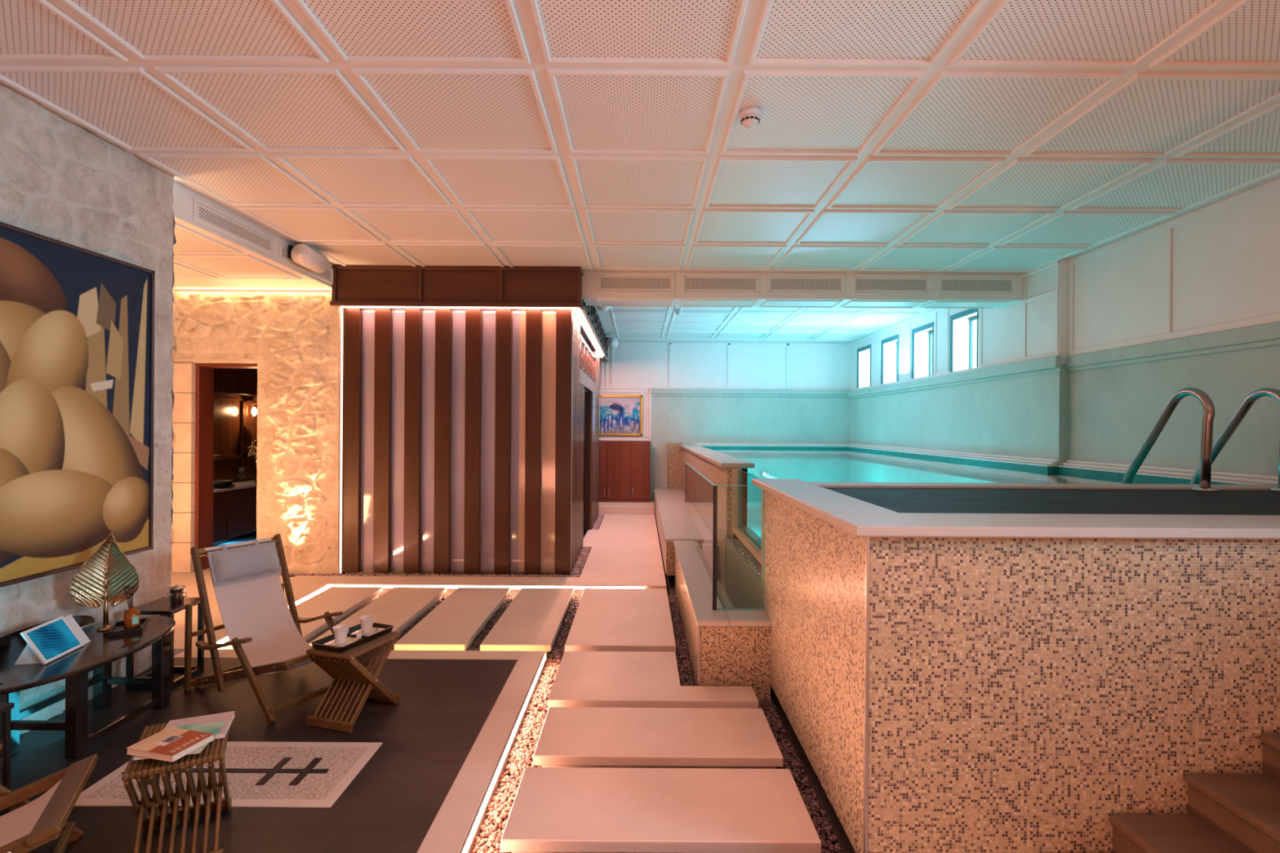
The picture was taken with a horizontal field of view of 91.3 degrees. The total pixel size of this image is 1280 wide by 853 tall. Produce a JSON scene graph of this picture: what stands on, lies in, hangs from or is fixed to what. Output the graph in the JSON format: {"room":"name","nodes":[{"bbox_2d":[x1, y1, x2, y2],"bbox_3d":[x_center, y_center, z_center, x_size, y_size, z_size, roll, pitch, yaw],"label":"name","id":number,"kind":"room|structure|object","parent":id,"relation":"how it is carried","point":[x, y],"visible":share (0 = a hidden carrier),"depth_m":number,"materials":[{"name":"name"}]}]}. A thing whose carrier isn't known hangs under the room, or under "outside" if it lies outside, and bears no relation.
{"room":"indoor swimming pool","nodes":[
{"label":"indoor swimming pool","id":0,"kind":"room"},
{"bbox_2d":[0,82,176,734],"bbox_3d":[-3.876,-0.064,0.653,2.047,2.980,6.506,0,0,0],"label":"wall","id":1,"kind":"structure","parent":0,"point":[60,180],"depth_m":3.29,"materials":[{"name":"stone"}]},
{"bbox_2d":[0,221,155,587],"bbox_3d":[-2.825,-0.095,3.005,0.048,1.605,1.210,0,0,0],"label":"painting","id":2,"kind":"object","parent":1,"relation":"attached to","point":[77,323],"visible":0.99,"depth_m":3.08,"materials":[{"name":"paint"}]},
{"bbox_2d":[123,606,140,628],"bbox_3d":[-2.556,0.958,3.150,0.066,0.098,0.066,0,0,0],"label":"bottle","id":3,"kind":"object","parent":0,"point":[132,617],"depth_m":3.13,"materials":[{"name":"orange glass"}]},
{"bbox_2d":[213,398,257,546],"bbox_3d":[-5.102,0.119,7.865,0.098,2.600,3.070,0,0,0],"label":"wall","id":4,"kind":"structure","parent":0,"point":[227,412],"depth_m":7.74,"materials":[{"name":"brown wood"}]},
{"bbox_2d":[213,479,257,542],"bbox_3d":[-4.831,0.976,7.800,0.450,0.570,2.800,0,0,0],"label":"base cabinet","id":5,"kind":"object","parent":4,"relation":"attached to","point":[234,507],"visible":0.29,"depth_m":7.12,"materials":[{"name":"wood"}]},
{"bbox_2d":[213,479,257,493],"bbox_3d":[-4.829,0.706,7.800,0.450,0.030,2.800,0,0,0],"label":"countertop","id":6,"kind":"structure","parent":5,"relation":"on","point":[246,483],"depth_m":7.33,"materials":[{"name":"stone"}]},
{"bbox_2d":[213,394,257,475],"bbox_3d":[-5.031,-0.231,7.825,0.035,1.700,2.950,0,0,0],"label":"trim","id":7,"kind":"structure","parent":4,"relation":"attached to","point":[243,455],"depth_m":7.92,"materials":[{"name":"brown wood"}]},
{"bbox_2d":[213,368,257,397],"bbox_3d":[-4.931,-0.755,7.850,0.230,0.750,2.700,0,0,0],"label":"upper cabinet","id":8,"kind":"object","parent":4,"relation":"attached to","point":[242,382],"visible":0.11,"depth_m":7.47,"materials":[{"name":"brown wood"}]},
{"bbox_2d":[173,217,331,289],"bbox_3d":[-4.077,-1.376,4.860,2.230,0.118,2.520,0,0,0],"label":"ceiling","id":9,"kind":"structure","parent":0,"point":[202,260],"depth_m":5.25,"materials":[{"name":"white paint"}]},
{"bbox_2d":[172,288,344,573],"bbox_3d":[-3.913,0.046,6.192,1.980,2.760,0.295,0,0,0],"label":"wall","id":10,"kind":"structure","parent":0,"point":[295,338],"depth_m":6.10,"materials":[{"name":"stone"}]},
{"bbox_2d":[171,358,258,572],"bbox_3d":[-4.135,0.379,6.202,0.835,2.088,0.235,0,0,0],"label":"trim","id":11,"kind":"structure","parent":10,"relation":"attached to","point":[184,388],"depth_m":6.08,"materials":[{"name":"stone"}]},
{"bbox_2d":[194,363,257,569],"bbox_3d":[-4.053,0.404,6.250,0.630,2.043,0.220,0,0,0],"label":"door frame","id":12,"kind":"structure","parent":10,"relation":"in","point":[204,391],"depth_m":6.21,"materials":[{"name":"brown wood"}]},
{"bbox_2d":[193,197,274,257],"bbox_3d":[-2.935,-1.433,4.570,0.012,0.150,0.900,0,0,0],"label":"air vent","id":13,"kind":"object","parent":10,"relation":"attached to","point":[204,214],"visible":1,"depth_m":4.50,"materials":[{"name":"white metal"}]},
{"bbox_2d":[198,206,270,250],"bbox_3d":[-2.938,-1.433,4.570,0.006,0.070,0.800,0,0,0],"label":"grille","id":14,"kind":"object","parent":13,"relation":"attached to","point":[204,214],"depth_m":4.51,"materials":[{"name":"white metal"}]},
{"bbox_2d":[172,181,333,288],"bbox_3d":[-2.951,-1.438,5.025,0.019,0.220,2.190,0,0,0],"label":"trim","id":15,"kind":"structure","parent":10,"relation":"attached to","point":[183,204],"depth_m":4.47,"materials":[{"name":"white paint"}]},
{"bbox_2d":[174,288,331,292],"bbox_3d":[-3.737,-1.313,6.053,1.510,0.024,0.025,0,0,0],"label":"light strip","id":16,"kind":"object","parent":10,"relation":"attached to","point":[175,290],"visible":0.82,"depth_m":6.04,"materials":[{"name":"white paint"}]},
{"bbox_2d":[279,241,333,284],"bbox_3d":[-2.935,-1.433,5.540,0.012,0.150,0.880,0,0,0],"label":"air vent","id":17,"kind":"object","parent":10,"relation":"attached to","point":[326,273],"visible":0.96,"depth_m":5.40,"materials":[{"name":"white metal"}]},
{"bbox_2d":[282,248,330,279],"bbox_3d":[-2.938,-1.433,5.540,0.006,0.070,0.780,0,0,0],"label":"grille","id":18,"kind":"object","parent":17,"relation":"attached to","point":[326,273],"depth_m":5.54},
{"bbox_2d":[288,244,328,272],"bbox_3d":[-2.829,-1.432,5.335,0.205,0.170,0.330,0,0,0],"label":"speaker","id":19,"kind":"object","parent":10,"relation":"attached to","point":[303,255],"visible":1,"depth_m":5.22},
{"bbox_2d":[0,657,517,852],"bbox_3d":[-1.834,1.497,0.640,2.150,0.114,6.480,0,0,0],"label":"floor","id":20,"kind":"structure","parent":0,"point":[392,804],"depth_m":2.81,"materials":[{"name":"brown wood"}]},
{"bbox_2d":[0,702,14,816],"bbox_3d":[-2.422,1.190,2.180,0.250,0.490,0.260,0,0,0],"label":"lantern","id":21,"kind":"object","parent":20,"relation":"on","point":[5,708],"visible":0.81,"depth_m":2.28,"materials":[{"name":"metal"}]},
{"bbox_2d":[0,743,98,852],"bbox_3d":[-2.144,1.051,1.780,0.848,0.792,0.568,0,0,-30],"label":"deck chair","id":22,"kind":"object","parent":20,"relation":"on","point":[31,825],"visible":1,"depth_m":2.00,"materials":[{"name":"brown wood"}]},
{"bbox_2d":[0,615,175,758],"bbox_3d":[-2.580,1.182,2.860,0.535,0.505,1.000,0,0,0],"label":"table","id":23,"kind":"object","parent":20,"relation":"on","point":[98,655],"visible":0.75,"depth_m":2.81,"materials":[{"name":"black wood"}]},
{"bbox_2d":[13,614,90,665],"bbox_3d":[-2.622,0.951,2.803,0.119,0.140,0.275,0,0,-10],"label":"tablet stand","id":24,"kind":"object","parent":23,"relation":"on","point":[28,656],"visible":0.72,"depth_m":2.67,"materials":[{"name":"white plastic"}]},
{"bbox_2d":[20,616,84,665],"bbox_3d":[-2.593,0.942,2.768,0.096,0.143,0.235,0,0,-10],"label":"tablet","id":25,"kind":"object","parent":24,"relation":"on","point":[50,641],"visible":1,"depth_m":2.75,"materials":[{"name":"blue glass"}]},
{"bbox_2d":[69,532,139,631],"bbox_3d":[-2.665,0.770,3.127,0.269,0.486,0.082,0,0,-31],"label":"leaf sculpture","id":26,"kind":"object","parent":23,"relation":"on","point":[102,578],"visible":1,"depth_m":3.12,"materials":[{"name":"gold metal"}]},
{"bbox_2d":[108,617,147,636],"bbox_3d":[-2.556,1.003,3.130,0.130,0.021,0.190,0,0,-32],"label":"tray","id":27,"kind":"object","parent":23,"relation":"on","point":[117,628],"visible":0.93,"depth_m":3.09,"materials":[{"name":"black paint"}]},
{"bbox_2d":[123,585,140,628],"bbox_3d":[-2.560,0.904,3.150,0.075,0.205,0.066,0,0,0],"label":"reed diffuser","id":28,"kind":"object","parent":27,"relation":"on","point":[132,617],"visible":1,"depth_m":3.13,"materials":[{"name":"orange glass"}]},
{"bbox_2d":[124,597,204,689],"bbox_3d":[-2.678,1.219,3.540,0.260,0.430,0.280,0,0,0],"label":"side table","id":29,"kind":"object","parent":20,"relation":"on","point":[162,606],"visible":0.61,"depth_m":3.48,"materials":[{"name":"black wood"}]},
{"bbox_2d":[167,584,186,604],"bbox_3d":[-2.626,0.952,3.550,0.082,0.105,0.082,0,0,-45],"label":"metal pot","id":30,"kind":"object","parent":29,"relation":"on","point":[176,593],"visible":1,"depth_m":3.53,"materials":[{"name":"metal"}]},
{"bbox_2d":[121,711,231,852],"bbox_3d":[-1.571,1.258,2.149,0.270,0.368,0.363,0,0,-29],"label":"folding stool","id":31,"kind":"object","parent":20,"relation":"on","point":[144,770],"visible":0.59,"depth_m":2.08,"materials":[{"name":"brown wood"}]},
{"bbox_2d":[165,711,235,739],"bbox_3d":[-1.558,1.064,2.200,0.200,0.018,0.178,0,0,-23],"label":"book","id":32,"kind":"object","parent":31,"relation":"on","point":[228,717],"visible":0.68,"depth_m":2.24,"materials":[{"name":"paper"}]},
{"bbox_2d":[132,721,226,760],"bbox_3d":[-1.536,1.051,2.100,0.187,0.006,0.212,0,0,-14],"label":"book","id":33,"kind":"object","parent":32,"relation":"on","point":[212,727],"visible":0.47,"depth_m":2.17,"materials":[{"name":"paper"}]},
{"bbox_2d":[126,727,214,762],"bbox_3d":[-1.531,1.036,2.045,0.188,0.021,0.145,0,0,14],"label":"book","id":34,"kind":"object","parent":33,"relation":"on","point":[171,744],"visible":1,"depth_m":2.02,"materials":[{"name":"paper"}]},
{"bbox_2d":[154,734,182,746],"bbox_3d":[-1.540,1.026,2.045,0.042,0.001,0.064,0,0,14],"label":"picture","id":35,"kind":"object","parent":34,"relation":"on","point":[166,740],"depth_m":2.04},
{"bbox_2d":[74,742,382,808],"bbox_3d":[-1.680,1.438,2.611,1.017,0.006,0.482,0,0,0],"label":"rug","id":36,"kind":"object","parent":20,"relation":"on","point":[260,774],"visible":0.62,"depth_m":2.57,"materials":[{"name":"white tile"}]},
{"bbox_2d":[183,533,342,723],"bbox_3d":[-1.985,1.052,3.440,0.848,0.792,0.568,0,0,28],"label":"deck chair","id":37,"kind":"object","parent":20,"relation":"on","point":[264,633],"visible":0.91,"depth_m":3.47,"materials":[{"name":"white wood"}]},
{"bbox_2d":[207,541,281,586],"bbox_3d":[-2.248,0.781,3.581,0.113,0.179,0.376,0,0,28],"label":"cushion","id":38,"kind":"object","parent":37,"relation":"on","point":[231,565],"depth_m":3.54,"materials":[{"name":"grey fabric"}]},
{"bbox_2d":[306,631,400,733],"bbox_3d":[-1.430,1.259,3.141,0.270,0.368,0.363,0,0,17],"label":"folding stool","id":39,"kind":"object","parent":20,"relation":"on","point":[353,684],"visible":0.75,"depth_m":3.06,"materials":[{"name":"brown wood"}]},
{"bbox_2d":[311,622,393,653],"bbox_3d":[-1.439,1.059,3.152,0.196,0.030,0.360,0,0,20],"label":"serving tray","id":40,"kind":"object","parent":39,"relation":"on","point":[318,644],"visible":0.71,"depth_m":3.11,"materials":[{"name":"black wood"}]},
{"bbox_2d":[323,636,357,647],"bbox_3d":[-1.466,1.062,3.076,0.116,0.010,0.124,0,0,14],"label":"saucer","id":41,"kind":"object","parent":40,"relation":"on","point":[348,642],"visible":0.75,"depth_m":3.07,"materials":[{"name":"white ceramic"}]},
{"bbox_2d":[332,624,349,644],"bbox_3d":[-1.468,1.023,3.073,0.079,0.079,0.079,0,0,-31],"label":"coffee cup","id":42,"kind":"object","parent":41,"relation":"on","point":[340,631],"visible":1,"depth_m":3.05,"materials":[{"name":"white ceramic"}]},
{"bbox_2d":[173,648,544,852],"bbox_3d":[-1.762,1.497,0.715,2.295,0.115,6.630,0,0,0],"label":"floor border","id":43,"kind":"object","parent":20,"relation":"attached to","point":[448,832],"depth_m":2.83,"materials":[{"name":"beige stone"}]},
{"bbox_2d":[170,514,666,656],"bbox_3d":[-2.434,1.493,7.165,5.350,0.115,6.270,0,0,0],"label":"floor","id":44,"kind":"structure","parent":0,"point":[625,549],"depth_m":5.97,"materials":[{"name":"beige stone"}]},
{"bbox_2d":[279,515,604,577],"bbox_3d":[-2.085,1.454,8.135,3.024,0.042,4.289,0,0,0],"label":"gravel strip","id":45,"kind":"object","parent":44,"relation":"on","point":[579,566],"visible":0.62,"depth_m":6.09,"materials":[{"name":"brown gravel"}]},
{"bbox_2d":[329,265,608,576],"bbox_3d":[-1.762,-0.021,8.582,2.405,3.040,5.235,0,0,0],"label":"cabin","id":46,"kind":"object","parent":44,"relation":"on","point":[471,418],"visible":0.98,"depth_m":6.13,"materials":[{"name":"brown wood"}]},
{"bbox_2d":[330,584,644,590],"bbox_3d":[-1.387,1.462,5.691,2.845,0.035,0.009,0,0,0],"label":"light strip","id":47,"kind":"object","parent":44,"relation":"attached to","point":[384,586],"visible":0.57,"depth_m":5.69,"materials":[{"name":"plastic"}]},
{"bbox_2d":[391,513,855,852],"bbox_3d":[-0.790,1.603,4.400,9.240,0.085,14.000,0,0,0],"label":"floor","id":48,"kind":"structure","parent":0,"point":[846,846],"depth_m":2.87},
{"bbox_2d":[223,586,382,649],"bbox_3d":[-2.529,1.492,4.870,0.460,0.115,1.460,0,0,0],"label":"paving slab","id":49,"kind":"object","parent":48,"relation":"on","point":[348,600],"visible":0.56,"depth_m":5.05,"materials":[{"name":"stone"}]},
{"bbox_2d":[308,586,446,645],"bbox_3d":[-1.964,1.496,4.870,0.470,0.115,1.460,0,0,0],"label":"paving slab","id":50,"kind":"object","parent":48,"relation":"on","point":[399,607],"visible":0.57,"depth_m":4.99,"materials":[{"name":"stone"}]},
{"bbox_2d":[309,593,582,658],"bbox_3d":[-1.654,1.522,4.894,2.358,0.032,1.595,0,0,0],"label":"pebble bed","id":51,"kind":"object","parent":48,"relation":"on","point":[566,626],"visible":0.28,"depth_m":4.77,"materials":[{"name":"brown gravel"}]},
{"bbox_2d":[394,587,510,650],"bbox_3d":[-1.394,1.499,4.870,0.470,0.115,1.460,0,0,0],"label":"paving slab","id":52,"kind":"object","parent":48,"relation":"on","point":[458,620],"visible":0.83,"depth_m":4.64,"materials":[{"name":"stone"}]},
{"bbox_2d":[460,653,545,852],"bbox_3d":[-0.608,1.471,1.200,0.009,0.040,5.600,0,0,0],"label":"light strip","id":53,"kind":"object","parent":48,"relation":"on","point":[466,846],"visible":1,"depth_m":2.68,"materials":[{"name":"plastic"}]},
{"bbox_2d":[471,657,561,852],"bbox_3d":[-0.519,1.535,2.915,0.194,0.030,2.433,0,0,0],"label":"pebble bed","id":54,"kind":"object","parent":48,"relation":"on","point":[519,760],"visible":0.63,"depth_m":2.83,"materials":[{"name":"beige gravel"}]},
{"bbox_2d":[480,587,573,661],"bbox_3d":[-0.824,1.502,4.870,0.470,0.115,1.460,0,0,0],"label":"paving slab","id":55,"kind":"object","parent":48,"relation":"on","point":[533,620],"visible":0.9,"depth_m":4.62,"materials":[{"name":"stone"}]},
{"bbox_2d":[564,588,675,652],"bbox_3d":[-0.130,1.507,4.870,0.738,0.115,1.460,0,0,0],"label":"paving slab","id":56,"kind":"object","parent":48,"relation":"on","point":[606,620],"visible":0.88,"depth_m":4.62,"materials":[{"name":"stone"}]},
{"bbox_2d":[547,651,758,708],"bbox_3d":[0.069,1.508,3.670,1.113,0.115,0.720,0,0,0],"label":"paving slab","id":57,"kind":"object","parent":48,"relation":"on","point":[583,679],"visible":0.73,"depth_m":3.48,"materials":[{"name":"stone"}]},
{"bbox_2d":[533,706,783,768],"bbox_3d":[0.080,1.508,2.990,1.102,0.115,0.480,0,0,0],"label":"paving slab","id":58,"kind":"object","parent":48,"relation":"on","point":[569,737],"visible":0.96,"depth_m":2.90,"materials":[{"name":"stone"}]},
{"bbox_2d":[500,767,821,852],"bbox_3d":[0.073,1.508,2.425,1.125,0.115,0.470,0,0,0],"label":"paving slab","id":59,"kind":"object","parent":48,"relation":"on","point":[554,810],"visible":1,"depth_m":2.35,"materials":[{"name":"stone"}]},
{"bbox_2d":[653,488,684,575],"bbox_3d":[0.488,1.272,8.615,0.492,0.362,5.130,0,0,0],"label":"bench","id":60,"kind":"object","parent":48,"relation":"on","point":[669,504],"visible":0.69,"depth_m":7.47,"materials":[{"name":"white stone"}]},
{"bbox_2d":[667,594,842,852],"bbox_3d":[0.140,1.539,3.700,1.209,0.030,4.003,0,0,0],"label":"pebble bed","id":61,"kind":"object","parent":48,"relation":"on","point":[686,672],"visible":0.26,"depth_m":3.00,"materials":[{"name":"grey gravel"}]},
{"bbox_2d":[0,0,1279,342],"bbox_3d":[0.455,-1.578,4.350,6.990,0.138,13.900,0,0,0],"label":"ceiling","id":62,"kind":"structure","parent":0,"point":[890,135],"depth_m":3.14,"materials":[{"name":"white paint"}]},
{"bbox_2d":[738,106,761,128],"bbox_3d":[0.534,-1.489,3.030,0.110,0.068,0.110,0,0,0],"label":"smoke detector","id":63,"kind":"object","parent":62,"relation":"attached to","point":[749,117],"visible":1,"depth_m":3.00,"materials":[{"name":"white plastic"}]},
{"bbox_2d":[667,442,683,488],"bbox_3d":[0.622,0.696,11.075,0.252,0.815,0.250,0,0,0],"label":"wall","id":64,"kind":"structure","parent":0,"point":[674,451],"depth_m":10.95,"materials":[{"name":"beige tile"}]},
{"bbox_2d":[675,551,697,686],"bbox_3d":[0.413,1.345,4.763,0.157,0.445,2.435,0,0,0],"label":"wall","id":65,"kind":"structure","parent":0,"point":[691,628],"depth_m":4.38,"materials":[{"name":"beige tile"}]},
{"bbox_2d":[673,540,771,626],"bbox_3d":[0.530,1.107,4.755,0.423,0.032,2.490,0,0,0],"label":"trim","id":66,"kind":"structure","parent":65,"relation":"on","point":[704,613],"depth_m":3.73,"materials":[{"name":"stone"}]},
{"bbox_2d":[684,462,764,610],"bbox_3d":[0.588,0.722,4.898,0.308,0.740,2.364,0,0,0],"label":"glass balustrade","id":67,"kind":"object","parent":66,"relation":"on","point":[700,494],"visible":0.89,"depth_m":4.30,"materials":[{"name":"glass"}]},
{"bbox_2d":[585,340,849,500],"bbox_3d":[0.420,0.013,11.300,6.840,3.080,0.200,0,0,0],"label":"wall","id":68,"kind":"structure","parent":0,"point":[634,365],"depth_m":11.20,"materials":[{"name":"white paint"}]},
{"bbox_2d":[599,395,642,435],"bbox_3d":[-0.356,-0.200,11.172,0.805,0.725,0.054,0,0,0],"label":"painting","id":69,"kind":"object","parent":68,"relation":"attached to","point":[619,415],"visible":1,"depth_m":11.16,"materials":[{"name":"paint"}]},
{"bbox_2d":[598,440,650,502],"bbox_3d":[-0.327,0.790,11.034,1.035,1.055,0.321,0,0,0],"label":"cabinet","id":70,"kind":"object","parent":68,"relation":"attached to","point":[624,467],"visible":0.88,"depth_m":10.90,"materials":[{"name":"brown wood"}]},
{"bbox_2d":[598,500,654,515],"bbox_3d":[-0.279,1.441,10.750,1.040,0.245,0.900,0,0,0],"label":"trim","id":71,"kind":"structure","parent":68,"relation":"attached to","point":[604,508],"depth_m":10.30,"materials":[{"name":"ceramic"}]},
{"bbox_2d":[599,342,849,457],"bbox_3d":[1.426,-0.086,11.182,4.650,2.830,0.035,0,0,0],"label":"trim","id":72,"kind":"structure","parent":68,"relation":"attached to","point":[669,344],"depth_m":11.19,"materials":[{"name":"white paint"}]},
{"bbox_2d":[715,543,733,608],"bbox_3d":[0.614,1.346,4.870,0.255,0.445,2.260,0,0,0],"label":"floor","id":73,"kind":"structure","parent":0,"point":[724,599],"depth_m":5.37,"materials":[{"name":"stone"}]},
{"bbox_2d":[726,467,736,537],"bbox_3d":[0.789,0.665,5.388,0.083,0.620,0.025,0,0,0],"label":"wall","id":74,"kind":"structure","parent":0,"point":[729,469],"depth_m":5.38,"materials":[{"name":"tile"}]},
{"bbox_2d":[699,626,770,702],"bbox_3d":[0.538,1.346,3.640,0.403,0.445,0.200,0,0,0],"label":"wall","id":75,"kind":"structure","parent":0,"point":[731,655],"depth_m":3.54,"materials":[{"name":"beige tile"}]},
{"bbox_2d":[741,468,761,538],"bbox_3d":[2.345,0.869,7.400,2.980,0.990,7.600,0,0,0],"label":"basin","id":76,"kind":"object","parent":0,"point":[753,503],"visible":0.03,"depth_m":8.82,"materials":[{"name":"teal tile"}]},
{"bbox_2d":[707,448,1177,484],"bbox_3d":[2.299,0.389,7.355,2.878,0.001,7.430,0,0,0],"label":"pool water","id":77,"kind":"object","parent":76,"relation":"in","point":[847,465],"visible":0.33,"depth_m":5.60,"materials":[{"name":"teal liquid"}]},
{"bbox_2d":[682,448,865,852],"bbox_3d":[0.802,0.955,6.628,0.125,1.200,9.145,0,0,0],"label":"wall","id":78,"kind":"structure","parent":0,"point":[815,569],"depth_m":2.65,"materials":[{"name":"beige tile"}]},
{"bbox_2d":[726,537,760,581],"bbox_3d":[0.769,0.952,4.590,0.050,0.006,1.580,0,0,0],"label":"trim","id":79,"kind":"structure","parent":78,"relation":"on","point":[733,542],"depth_m":4.54,"materials":[{"name":"beige stone"}]},
{"bbox_2d":[731,467,761,564],"bbox_3d":[0.826,0.655,4.508,0.080,0.600,1.735,0,0,0],"label":"window","id":80,"kind":"structure","parent":78,"relation":"in","point":[747,540],"depth_m":5.34,"materials":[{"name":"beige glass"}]},
{"bbox_2d":[700,445,1231,484],"bbox_3d":[2.382,0.459,7.400,2.910,0.212,7.600,0,0,0],"label":"basin","id":81,"kind":"object","parent":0,"point":[1179,481],"visible":0.19,"depth_m":6.12,"materials":[{"name":"white stone"}]},
{"bbox_2d":[849,176,1279,475],"bbox_3d":[3.945,-0.016,4.400,0.390,2.980,14.000,0,0,0],"label":"wall","id":82,"kind":"structure","parent":0,"point":[1107,414],"depth_m":5.08,"materials":[{"name":"white paint"}]},
{"bbox_2d":[596,271,674,293],"bbox_3d":[-0.044,-1.400,6.114,0.755,0.210,0.012,0,0,0],"label":"air vent","id":83,"kind":"object","parent":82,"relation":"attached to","point":[606,282],"visible":1,"depth_m":6.11,"materials":[{"name":"white metal"}]},
{"bbox_2d":[600,277,670,288],"bbox_3d":[-0.044,-1.400,6.117,0.675,0.100,0.006,0,0,0],"label":"grille","id":84,"kind":"object","parent":83,"relation":"attached to","point":[606,282],"depth_m":6.11,"materials":[{"name":"white metal"}]},
{"bbox_2d":[682,272,759,294],"bbox_3d":[0.789,-1.395,6.114,0.755,0.210,0.012,0,0,0],"label":"air vent","id":85,"kind":"object","parent":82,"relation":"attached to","point":[691,283],"visible":1,"depth_m":6.11,"materials":[{"name":"white metal"}]},
{"bbox_2d":[686,278,755,288],"bbox_3d":[0.789,-1.395,6.117,0.675,0.100,0.006,0,0,0],"label":"grille","id":86,"kind":"object","parent":85,"relation":"attached to","point":[691,283],"depth_m":6.11,"materials":[{"name":"white metal"}]},
{"bbox_2d":[581,269,1023,308],"bbox_3d":[1.588,-1.377,6.320,4.360,0.287,0.400,0,0,0],"label":"beam","id":87,"kind":"structure","parent":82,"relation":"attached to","point":[590,297],"depth_m":6.12,"materials":[{"name":"white paint"}]},
{"bbox_2d":[767,273,844,295],"bbox_3d":[1.622,-1.390,6.114,0.755,0.210,0.012,0,0,0],"label":"air vent","id":88,"kind":"object","parent":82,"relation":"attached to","point":[791,284],"visible":1,"depth_m":6.11,"materials":[{"name":"white metal"}]},
{"bbox_2d":[771,279,840,289],"bbox_3d":[1.622,-1.390,6.117,0.675,0.100,0.006,0,0,0],"label":"grille","id":89,"kind":"object","parent":88,"relation":"attached to","point":[791,284],"depth_m":6.11,"materials":[{"name":"white metal"}]},
{"bbox_2d":[880,334,898,384],"bbox_3d":[3.880,-0.996,9.400,0.272,0.680,0.640,0,0,0],"label":"window","id":90,"kind":"structure","parent":82,"relation":"in","point":[895,337],"depth_m":9.66,"materials":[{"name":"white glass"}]},
{"bbox_2d":[852,273,929,295],"bbox_3d":[2.455,-1.385,6.114,0.755,0.210,0.012,0,0,0],"label":"air vent","id":91,"kind":"object","parent":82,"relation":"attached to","point":[861,284],"visible":1,"depth_m":6.11,"materials":[{"name":"white metal"}]},
{"bbox_2d":[856,279,925,290],"bbox_3d":[2.455,-1.385,6.117,0.675,0.100,0.006,0,0,0],"label":"grille","id":92,"kind":"object","parent":91,"relation":"attached to","point":[861,284],"depth_m":6.11,"materials":[{"name":"white metal"}]},
{"bbox_2d":[911,321,933,378],"bbox_3d":[3.880,-0.996,8.315,0.272,0.680,0.630,0,0,0],"label":"window","id":93,"kind":"structure","parent":82,"relation":"in","point":[931,324],"depth_m":8.57,"materials":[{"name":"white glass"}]},
{"bbox_2d":[949,308,978,372],"bbox_3d":[3.880,-0.996,7.255,0.272,0.680,0.630,0,0,0],"label":"window","id":94,"kind":"structure","parent":82,"relation":"in","point":[966,313],"depth_m":7.51,"materials":[{"name":"clear glass"}]},
{"bbox_2d":[651,321,1279,399],"bbox_3d":[2.024,-0.585,4.300,3.640,0.165,13.800,0,0,0],"label":"trim","id":95,"kind":"structure","parent":82,"relation":"attached to","point":[1268,334],"depth_m":5.55,"materials":[{"name":"beige stone"}]},
{"bbox_2d":[937,274,1015,296],"bbox_3d":[3.288,-1.380,6.114,0.755,0.210,0.012,0,0,0],"label":"air vent","id":96,"kind":"object","parent":82,"relation":"attached to","point":[947,285],"visible":1,"depth_m":6.11,"materials":[{"name":"white metal"}]},
{"bbox_2d":[942,280,1011,290],"bbox_3d":[3.288,-1.380,6.117,0.675,0.100,0.006,0,0,0],"label":"grille","id":97,"kind":"object","parent":96,"relation":"attached to","point":[947,285],"depth_m":6.11,"materials":[{"name":"white metal"}]},
{"bbox_2d":[692,443,1278,484],"bbox_3d":[2.383,0.321,7.400,2.910,0.063,7.600,0,0,0],"label":"trim","id":98,"kind":"structure","parent":82,"relation":"attached to","point":[1183,473],"depth_m":5.48,"materials":[{"name":"stone"}]},
{"bbox_2d":[848,177,1279,387],"bbox_3d":[3.798,-1.067,4.300,0.120,0.880,13.800,0,0,-1],"label":"trim","id":99,"kind":"structure","parent":82,"relation":"attached to","point":[1166,227],"depth_m":4.92,"materials":[{"name":"white paint"}]},
{"bbox_2d":[867,537,1279,852],"bbox_3d":[2.289,0.914,2.075,3.090,1.100,0.050,0,0,0],"label":"wall","id":100,"kind":"structure","parent":0,"point":[1025,694],"depth_m":2.05,"materials":[{"name":"beige tile"}]},
{"bbox_2d":[863,537,869,852],"bbox_3d":[0.742,0.904,2.049,0.010,1.100,0.011,0,0,0],"label":"trim","id":101,"kind":"structure","parent":100,"relation":"attached to","point":[867,539],"depth_m":2.04,"materials":[{"name":"metal"}]},
{"bbox_2d":[680,444,1279,539],"bbox_3d":[2.263,0.394,6.600,3.150,0.140,9.200,0,0,0],"label":"pool coping","id":102,"kind":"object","parent":100,"relation":"on","point":[857,517],"depth_m":2.19,"materials":[{"name":"stone"}]},
{"bbox_3d":[2.301,1.522,-0.275,3.060,0.115,4.650,0,0,0],"label":"floor","id":103,"kind":"structure","parent":0,"visible":0},
{"bbox_2d":[1109,733,1279,852],"bbox_3d":[2.554,0.968,1.494,2.540,0.995,1.108,0,0,0],"label":"steps","id":104,"kind":"structure","parent":103,"relation":"on","point":[1228,813],"depth_m":1.94,"materials":[{"name":"brown stone"}]},
{"bbox_3d":[2.314,0.969,2.760,3.040,1.190,1.320,0,0,0],"label":"wall","id":105,"kind":"structure","parent":0,"visible":0},
{"bbox_2d":[823,487,1279,515],"bbox_3d":[2.403,0.359,2.875,2.870,0.032,1.090,0,0,0],"label":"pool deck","id":106,"kind":"object","parent":105,"relation":"on","point":[920,500],"visible":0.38,"depth_m":2.85,"materials":[{"name":"grey stone"}]},
{"bbox_2d":[1121,386,1279,491],"bbox_3d":[3.283,0.376,3.678,0.560,1.188,0.685,0,0,0],"label":"pool ladder","id":107,"kind":"object","parent":106,"relation":"attached to","point":[1209,453],"visible":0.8,"depth_m":3.56,"materials":[{"name":"metal"}]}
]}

